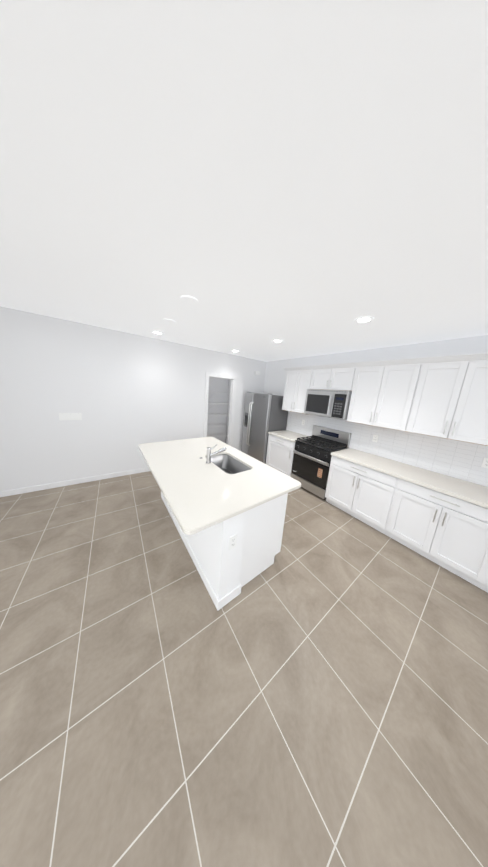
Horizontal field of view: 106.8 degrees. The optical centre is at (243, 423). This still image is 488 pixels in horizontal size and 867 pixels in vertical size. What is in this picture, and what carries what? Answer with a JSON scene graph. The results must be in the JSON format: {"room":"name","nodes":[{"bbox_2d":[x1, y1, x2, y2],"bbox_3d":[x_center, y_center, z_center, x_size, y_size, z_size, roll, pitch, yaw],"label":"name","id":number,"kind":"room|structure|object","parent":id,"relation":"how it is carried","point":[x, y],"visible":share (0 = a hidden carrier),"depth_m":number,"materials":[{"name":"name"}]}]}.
{"room":"kitchen","nodes":[
{"label":"kitchen","id":0,"kind":"room"},
{"bbox_2d":[0,306,265,491],"bbox_3d":[-2.756,-0.268,3.015,8.240,2.640,0.120,-3,13,-35],"label":"wall","id":1,"kind":"structure","parent":0,"point":[125,394],"depth_m":3.06,"materials":[{"name":"white paint"}]},
{"bbox_2d":[59,413,81,419],"bbox_3d":[-2.804,-0.117,2.934,0.267,0.104,0.010,-3,13,-35],"label":"switch plate","id":2,"kind":"object","parent":1,"relation":"attached to","point":[70,416],"visible":1,"depth_m":2.93,"materials":[{"name":"white plastic"}]},
{"bbox_2d":[0,467,150,496],"bbox_3d":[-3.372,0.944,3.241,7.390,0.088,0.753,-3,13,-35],"label":"baseboard","id":3,"kind":"structure","parent":1,"relation":"attached to","point":[53,485],"depth_m":3.07,"materials":[{"name":"white paint"}]},
{"bbox_2d":[203,372,236,445],"bbox_3d":[-0.641,-0.142,4.576,0.840,2.145,0.152,-3,13,-35],"label":"door frame","id":4,"kind":"structure","parent":1,"relation":"attached to","point":[233,379],"depth_m":4.57,"materials":[{"name":"white paint"}]},
{"bbox_2d":[207,377,230,443],"bbox_3d":[-0.848,-0.466,4.877,1.460,2.640,0.720,-3,13,-35],"label":"wall","id":5,"kind":"structure","parent":0,"point":[219,385],"depth_m":5.28,"materials":[{"name":"white paint"}]},
{"bbox_2d":[207,392,229,437],"bbox_3d":[-0.915,-0.168,4.995,1.214,1.408,0.364,-3,13,-35],"label":"shelf","id":6,"kind":"object","parent":5,"relation":"attached to","point":[224,434],"visible":0.4,"depth_m":5.09,"materials":[{"name":"white paint"}]},
{"bbox_2d":[0,471,487,866],"bbox_3d":[-0.856,1.718,0.496,8.240,0.060,8.510,-3,13,-35],"label":"floor","id":7,"kind":"structure","parent":0,"point":[315,694],"depth_m":1.09,"materials":[{"name":"beige tile"}]},
{"bbox_2d":[161,489,287,610],"bbox_3d":[-0.426,0.917,2.406,0.835,0.884,1.895,-4,13,-37],"label":"kitchen island","id":8,"kind":"object","parent":7,"relation":"on","point":[227,556],"depth_m":1.63,"materials":[{"name":"white paint"}]},
{"bbox_2d":[138,437,300,536],"bbox_3d":[-0.480,0.472,2.271,1.226,0.030,2.006,-4,13,-37],"label":"island countertop","id":9,"kind":"structure","parent":8,"relation":"on","point":[199,495],"depth_m":1.76,"materials":[{"name":"white stone"}]},
{"bbox_2d":[206,445,225,464],"bbox_3d":[-0.336,0.363,2.172,0.200,0.239,0.176,-4,13,-37],"label":"faucet","id":10,"kind":"object","parent":9,"relation":"on","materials":[{"name":"silver metal"}]},
{"bbox_2d":[214,453,249,472],"bbox_3d":[-0.216,0.598,2.303,0.385,0.213,0.664,-4,13,-37],"label":"sink","id":11,"kind":"object","parent":9,"relation":"in","point":[231,464],"depth_m":2.55,"materials":[{"name":"silver metal"}]},
{"bbox_2d":[228,533,237,550],"bbox_3d":[-0.088,0.957,1.466,0.072,0.118,0.008,-4,13,-37],"label":"outlet","id":12,"kind":"object","parent":8,"relation":"attached to","point":[233,538],"depth_m":1.46,"materials":[{"name":"white plastic"}]},
{"bbox_2d":[241,392,287,463],"bbox_3d":[0.488,0.108,4.705,0.754,1.777,0.914,-3,13,-35],"label":"refrigerator","id":13,"kind":"object","parent":7,"relation":"on","point":[264,414],"visible":0.71,"depth_m":4.37,"materials":[{"name":"grey metal"}]},
{"bbox_2d":[266,435,298,476],"bbox_3d":[1.010,0.709,4.158,0.628,0.873,0.746,-3,13,-35],"label":"base cabinet","id":14,"kind":"object","parent":7,"relation":"on","point":[280,453],"depth_m":3.93,"materials":[{"name":"white paint"}]},
{"bbox_2d":[268,431,311,442],"bbox_3d":[1.035,0.262,4.069,0.650,0.041,0.746,-3,13,-35],"label":"countertop","id":15,"kind":"structure","parent":14,"relation":"on","point":[292,435],"depth_m":4.00,"materials":[{"name":"white stone"}]},
{"bbox_2d":[291,425,351,499],"bbox_3d":[1.428,0.700,3.509,0.662,1.190,0.754,-3,13,-35],"label":"gas range","id":16,"kind":"object","parent":7,"relation":"on","point":[312,455],"visible":0.88,"depth_m":3.37,"materials":[{"name":"black metal"}]},
{"bbox_2d":[325,455,389,529],"bbox_3d":[1.941,1.017,2.872,0.628,0.873,0.961,-3,13,-35],"label":"base cabinet","id":17,"kind":"object","parent":7,"relation":"on","point":[357,491],"depth_m":2.70,"materials":[{"name":"white paint"}]},
{"bbox_2d":[378,475,487,582],"bbox_3d":[2.415,1.174,2.218,0.628,0.873,0.976,-3,13,-35],"label":"base cabinet","id":18,"kind":"object","parent":7,"relation":"on","point":[426,496],"depth_m":2.04,"materials":[{"name":"white paint"}]},
{"bbox_2d":[331,447,487,510],"bbox_3d":[2.480,0.740,2.073,0.650,0.041,2.749,-3,13,-35],"label":"countertop","id":19,"kind":"structure","parent":18,"relation":"on","point":[474,493],"depth_m":2.28,"materials":[{"name":"white stone"}]},
{"bbox_2d":[471,539,487,592],"bbox_3d":[2.929,1.344,1.508,0.628,0.873,1.103,-3,13,-35],"label":"base cabinet","id":20,"kind":"object","parent":7,"relation":"on","point":[480,576],"depth_m":1.79,"materials":[{"name":"white paint"}]},
{"bbox_2d":[0,0,487,361],"bbox_3d":[-0.654,-0.930,0.008,8.240,0.060,8.510,-3,13,-35],"label":"ceiling","id":21,"kind":"structure","parent":0,"point":[299,178],"depth_m":0.70,"materials":[{"name":"white paint"}]},
{"bbox_2d":[152,331,162,334],"bbox_3d":[-1.432,-1.510,3.013,0.176,0.006,0.176,-3,13,-35],"label":"recessed light","id":22,"kind":"object","parent":21,"relation":"in","point":[157,332],"visible":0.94,"depth_m":3.00,"materials":[{"name":"white paint"}]},
{"bbox_2d":[163,319,176,323],"bbox_3d":[-0.988,-1.363,2.418,0.164,0.010,0.164,-3,13,-35],"label":"cover plate","id":23,"kind":"object","parent":21,"relation":"attached to","point":[170,321],"visible":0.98,"depth_m":2.40,"materials":[{"name":"white paint"}]},
{"bbox_2d":[181,295,197,304],"bbox_3d":[-0.535,-1.210,1.776,0.164,0.010,0.164,-3,13,-35],"label":"cover plate","id":24,"kind":"object","parent":21,"relation":"attached to","point":[187,299],"visible":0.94,"depth_m":1.76,"materials":[{"name":"white paint"}]},
{"bbox_2d":[272,339,282,342],"bbox_3d":[0.547,-1.346,2.947,0.176,0.006,0.176,-3,13,-35],"label":"recessed light","id":25,"kind":"object","parent":21,"relation":"in","point":[277,340],"visible":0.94,"depth_m":2.93,"materials":[{"name":"white paint"}]},
{"bbox_2d":[354,316,373,322],"bbox_3d":[1.274,-1.102,1.925,0.176,0.006,0.176,-3,13,-35],"label":"recessed light","id":26,"kind":"object","parent":21,"relation":"in","point":[365,319],"visible":1,"depth_m":1.92,"materials":[{"name":"white paint"}]},
{"bbox_2d":[263,335,487,429],"bbox_3d":[2.785,0.291,2.278,0.120,2.640,7.695,-3,13,-35],"label":"wall","id":27,"kind":"structure","parent":0,"point":[275,377],"depth_m":2.94,"materials":[{"name":"white paint"}]},
{"bbox_2d":[282,365,313,413],"bbox_3d":[1.244,-0.730,3.961,0.348,0.945,0.676,-3,13,-35],"label":"upper cabinet","id":28,"kind":"object","parent":27,"relation":"attached to","point":[297,382],"depth_m":3.85,"materials":[{"name":"white paint"}]},
{"bbox_2d":[310,362,353,390],"bbox_3d":[1.685,-0.838,3.332,0.348,0.440,0.790,-3,13,-35],"label":"upper cabinet","id":29,"kind":"object","parent":27,"relation":"attached to","point":[324,376],"depth_m":3.20,"materials":[{"name":"white paint"}]},
{"bbox_2d":[304,389,351,419],"bbox_3d":[1.589,-0.378,3.375,0.494,0.480,0.780,-3,13,-35],"label":"microwave","id":30,"kind":"object","parent":29,"relation":"attached to","point":[335,404],"visible":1,"depth_m":3.18,"materials":[{"name":"silver metal"}]},
{"bbox_2d":[372,434,378,442],"bbox_3d":[2.175,0.243,3.003,0.008,0.118,0.072,-3,13,-35],"label":"backsplash outlet","id":31,"kind":"object","parent":27,"relation":"attached to","point":[375,437],"depth_m":3.00,"materials":[{"name":"white plastic"}]},
{"bbox_2d":[347,358,413,429],"bbox_3d":[2.137,-0.435,2.727,0.348,0.945,0.846,-3,13,-35],"label":"upper cabinet","id":32,"kind":"object","parent":27,"relation":"attached to","point":[378,387],"depth_m":2.64,"materials":[{"name":"white paint"}]},
{"bbox_2d":[398,352,487,445],"bbox_3d":[2.561,-0.294,2.141,0.348,0.945,0.892,-3,13,-35],"label":"upper cabinet","id":33,"kind":"object","parent":27,"relation":"attached to","point":[444,396],"depth_m":2.10,"materials":[{"name":"white paint"}]},
{"bbox_2d":[481,457,487,469],"bbox_3d":[2.827,0.459,2.103,0.008,0.118,0.072,-3,13,-35],"label":"backsplash outlet","id":34,"kind":"object","parent":27,"relation":"attached to","point":[484,460],"depth_m":2.12,"materials":[{"name":"white plastic"}]}
]}

